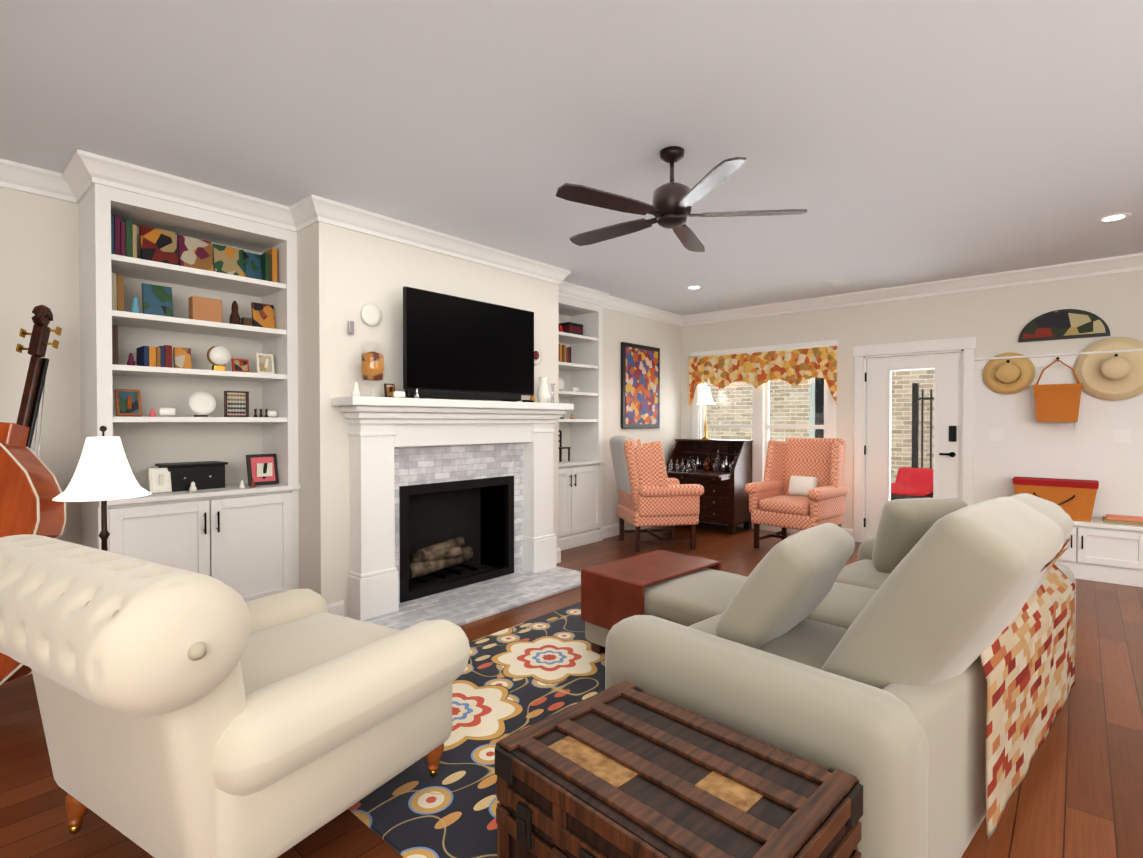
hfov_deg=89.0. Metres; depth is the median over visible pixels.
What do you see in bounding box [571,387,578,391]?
decor
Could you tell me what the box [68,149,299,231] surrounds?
crown molding
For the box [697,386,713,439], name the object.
light
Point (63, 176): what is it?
crown molding
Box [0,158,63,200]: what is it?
crown molding
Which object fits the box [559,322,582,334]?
decor
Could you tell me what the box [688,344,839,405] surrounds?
window valance
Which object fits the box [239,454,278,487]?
decor
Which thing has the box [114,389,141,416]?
decor
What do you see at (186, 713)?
armchair
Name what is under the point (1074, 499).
decor
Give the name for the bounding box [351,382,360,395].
mantel decor
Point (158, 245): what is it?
decor
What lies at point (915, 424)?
fence
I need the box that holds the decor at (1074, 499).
[1012,476,1142,525]
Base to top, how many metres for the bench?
0.485 m
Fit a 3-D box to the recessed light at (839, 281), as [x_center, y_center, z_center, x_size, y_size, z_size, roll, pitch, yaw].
[2.709,-1.489,5.896,0.150,0.008,0.300,1,1,41]
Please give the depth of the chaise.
8.68 m
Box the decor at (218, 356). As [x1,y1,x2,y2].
[207,346,248,371]
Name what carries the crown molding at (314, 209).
attached to the fireplace
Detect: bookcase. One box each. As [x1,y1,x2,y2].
[79,183,299,601]
[559,296,604,550]
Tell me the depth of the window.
7.18 m
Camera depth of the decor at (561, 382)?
6.21 m
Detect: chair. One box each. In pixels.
[610,436,703,551]
[744,437,848,547]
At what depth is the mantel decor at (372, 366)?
3.85 m
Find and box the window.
[691,340,837,482]
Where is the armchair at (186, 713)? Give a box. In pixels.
[0,534,469,857]
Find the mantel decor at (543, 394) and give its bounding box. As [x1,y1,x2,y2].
[530,377,554,402]
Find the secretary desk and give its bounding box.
[665,439,752,534]
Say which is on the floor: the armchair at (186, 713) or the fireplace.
the fireplace
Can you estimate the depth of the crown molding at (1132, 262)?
5.96 m
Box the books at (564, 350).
[559,344,570,362]
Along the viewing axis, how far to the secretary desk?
7.08 m
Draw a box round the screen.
[403,286,533,401]
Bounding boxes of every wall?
[0,187,680,544]
[681,270,1142,541]
[706,369,933,482]
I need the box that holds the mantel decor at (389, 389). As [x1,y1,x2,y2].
[384,383,405,397]
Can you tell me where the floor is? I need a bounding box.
[0,522,1142,857]
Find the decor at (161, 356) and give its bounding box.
[127,345,191,368]
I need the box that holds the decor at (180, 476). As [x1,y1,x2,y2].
[148,461,227,492]
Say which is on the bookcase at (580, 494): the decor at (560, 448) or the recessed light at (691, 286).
the decor at (560, 448)
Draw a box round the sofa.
[605,493,1075,857]
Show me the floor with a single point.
(1078, 792)
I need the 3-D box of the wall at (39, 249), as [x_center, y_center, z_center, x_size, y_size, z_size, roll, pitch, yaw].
[-2.204,-0.095,4.099,0.540,2.750,10.900,1,1,41]
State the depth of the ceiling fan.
2.98 m
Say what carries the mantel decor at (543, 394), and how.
on the fireplace
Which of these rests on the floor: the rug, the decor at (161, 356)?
the rug
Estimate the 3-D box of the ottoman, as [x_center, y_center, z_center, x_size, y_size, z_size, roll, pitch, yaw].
[0.624,1.037,3.255,0.744,0.479,0.910,-1,1,-44]
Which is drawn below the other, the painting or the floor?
the floor
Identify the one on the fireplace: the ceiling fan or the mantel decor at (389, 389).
the mantel decor at (389, 389)
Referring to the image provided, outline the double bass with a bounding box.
[0,304,65,684]
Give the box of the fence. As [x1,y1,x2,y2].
[912,383,933,468]
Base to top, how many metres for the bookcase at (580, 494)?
2.750 m
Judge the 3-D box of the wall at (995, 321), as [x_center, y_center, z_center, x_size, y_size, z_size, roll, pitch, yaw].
[4.273,-0.114,5.576,8.050,2.750,0.150,1,1,41]
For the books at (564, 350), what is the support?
on the bookcase at (580, 494)
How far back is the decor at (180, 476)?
3.63 m
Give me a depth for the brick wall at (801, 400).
10.72 m
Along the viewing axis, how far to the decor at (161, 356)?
3.48 m
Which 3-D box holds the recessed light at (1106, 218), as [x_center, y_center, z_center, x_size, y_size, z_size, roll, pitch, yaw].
[3.766,-1.467,4.044,0.188,0.006,0.188,0,1,-4]
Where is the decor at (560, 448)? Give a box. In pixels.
[559,430,570,461]
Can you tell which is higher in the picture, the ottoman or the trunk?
the ottoman
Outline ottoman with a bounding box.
[581,550,747,653]
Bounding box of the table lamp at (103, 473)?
[52,426,151,550]
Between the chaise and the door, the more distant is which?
the chaise
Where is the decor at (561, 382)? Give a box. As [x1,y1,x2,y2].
[559,377,564,390]
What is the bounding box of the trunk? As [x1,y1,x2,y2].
[495,681,862,857]
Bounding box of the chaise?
[891,467,932,499]
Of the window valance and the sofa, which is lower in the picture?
the sofa
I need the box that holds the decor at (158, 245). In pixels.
[111,216,277,328]
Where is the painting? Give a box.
[621,342,659,428]
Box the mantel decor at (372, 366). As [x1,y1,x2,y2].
[359,341,385,396]
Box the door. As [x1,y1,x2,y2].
[853,337,976,542]
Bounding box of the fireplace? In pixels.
[297,222,580,630]
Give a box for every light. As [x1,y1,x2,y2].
[685,285,702,288]
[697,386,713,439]
[826,278,850,285]
[1095,213,1131,221]
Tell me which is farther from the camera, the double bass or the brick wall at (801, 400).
the brick wall at (801, 400)
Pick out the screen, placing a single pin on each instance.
(454, 347)
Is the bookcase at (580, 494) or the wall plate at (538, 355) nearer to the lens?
the wall plate at (538, 355)
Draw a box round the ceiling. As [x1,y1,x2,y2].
[0,0,1142,314]
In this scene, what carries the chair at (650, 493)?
on the floor
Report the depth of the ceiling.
2.73 m
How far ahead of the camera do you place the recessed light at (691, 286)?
6.13 m
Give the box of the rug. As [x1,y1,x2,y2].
[348,602,604,857]
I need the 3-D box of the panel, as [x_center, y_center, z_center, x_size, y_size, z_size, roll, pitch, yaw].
[5.579,0.235,4.271,4.360,1.815,0.102,1,1,41]
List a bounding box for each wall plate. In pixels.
[534,346,542,364]
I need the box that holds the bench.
[1056,517,1142,587]
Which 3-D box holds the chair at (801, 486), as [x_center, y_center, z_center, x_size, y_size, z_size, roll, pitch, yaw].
[2.394,0.677,6.129,0.835,1.155,0.830,-1,1,-43]
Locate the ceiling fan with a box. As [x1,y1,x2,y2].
[555,146,806,251]
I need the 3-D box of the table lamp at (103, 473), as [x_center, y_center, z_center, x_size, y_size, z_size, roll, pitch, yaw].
[-2.004,0.643,2.499,0.540,1.314,0.540,1,1,41]
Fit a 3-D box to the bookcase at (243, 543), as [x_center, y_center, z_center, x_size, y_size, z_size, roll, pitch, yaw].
[-2.378,-0.090,3.707,0.496,2.750,1.080,1,1,41]
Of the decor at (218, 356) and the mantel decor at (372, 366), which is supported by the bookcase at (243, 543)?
the decor at (218, 356)
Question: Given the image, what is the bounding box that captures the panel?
[973,349,1142,517]

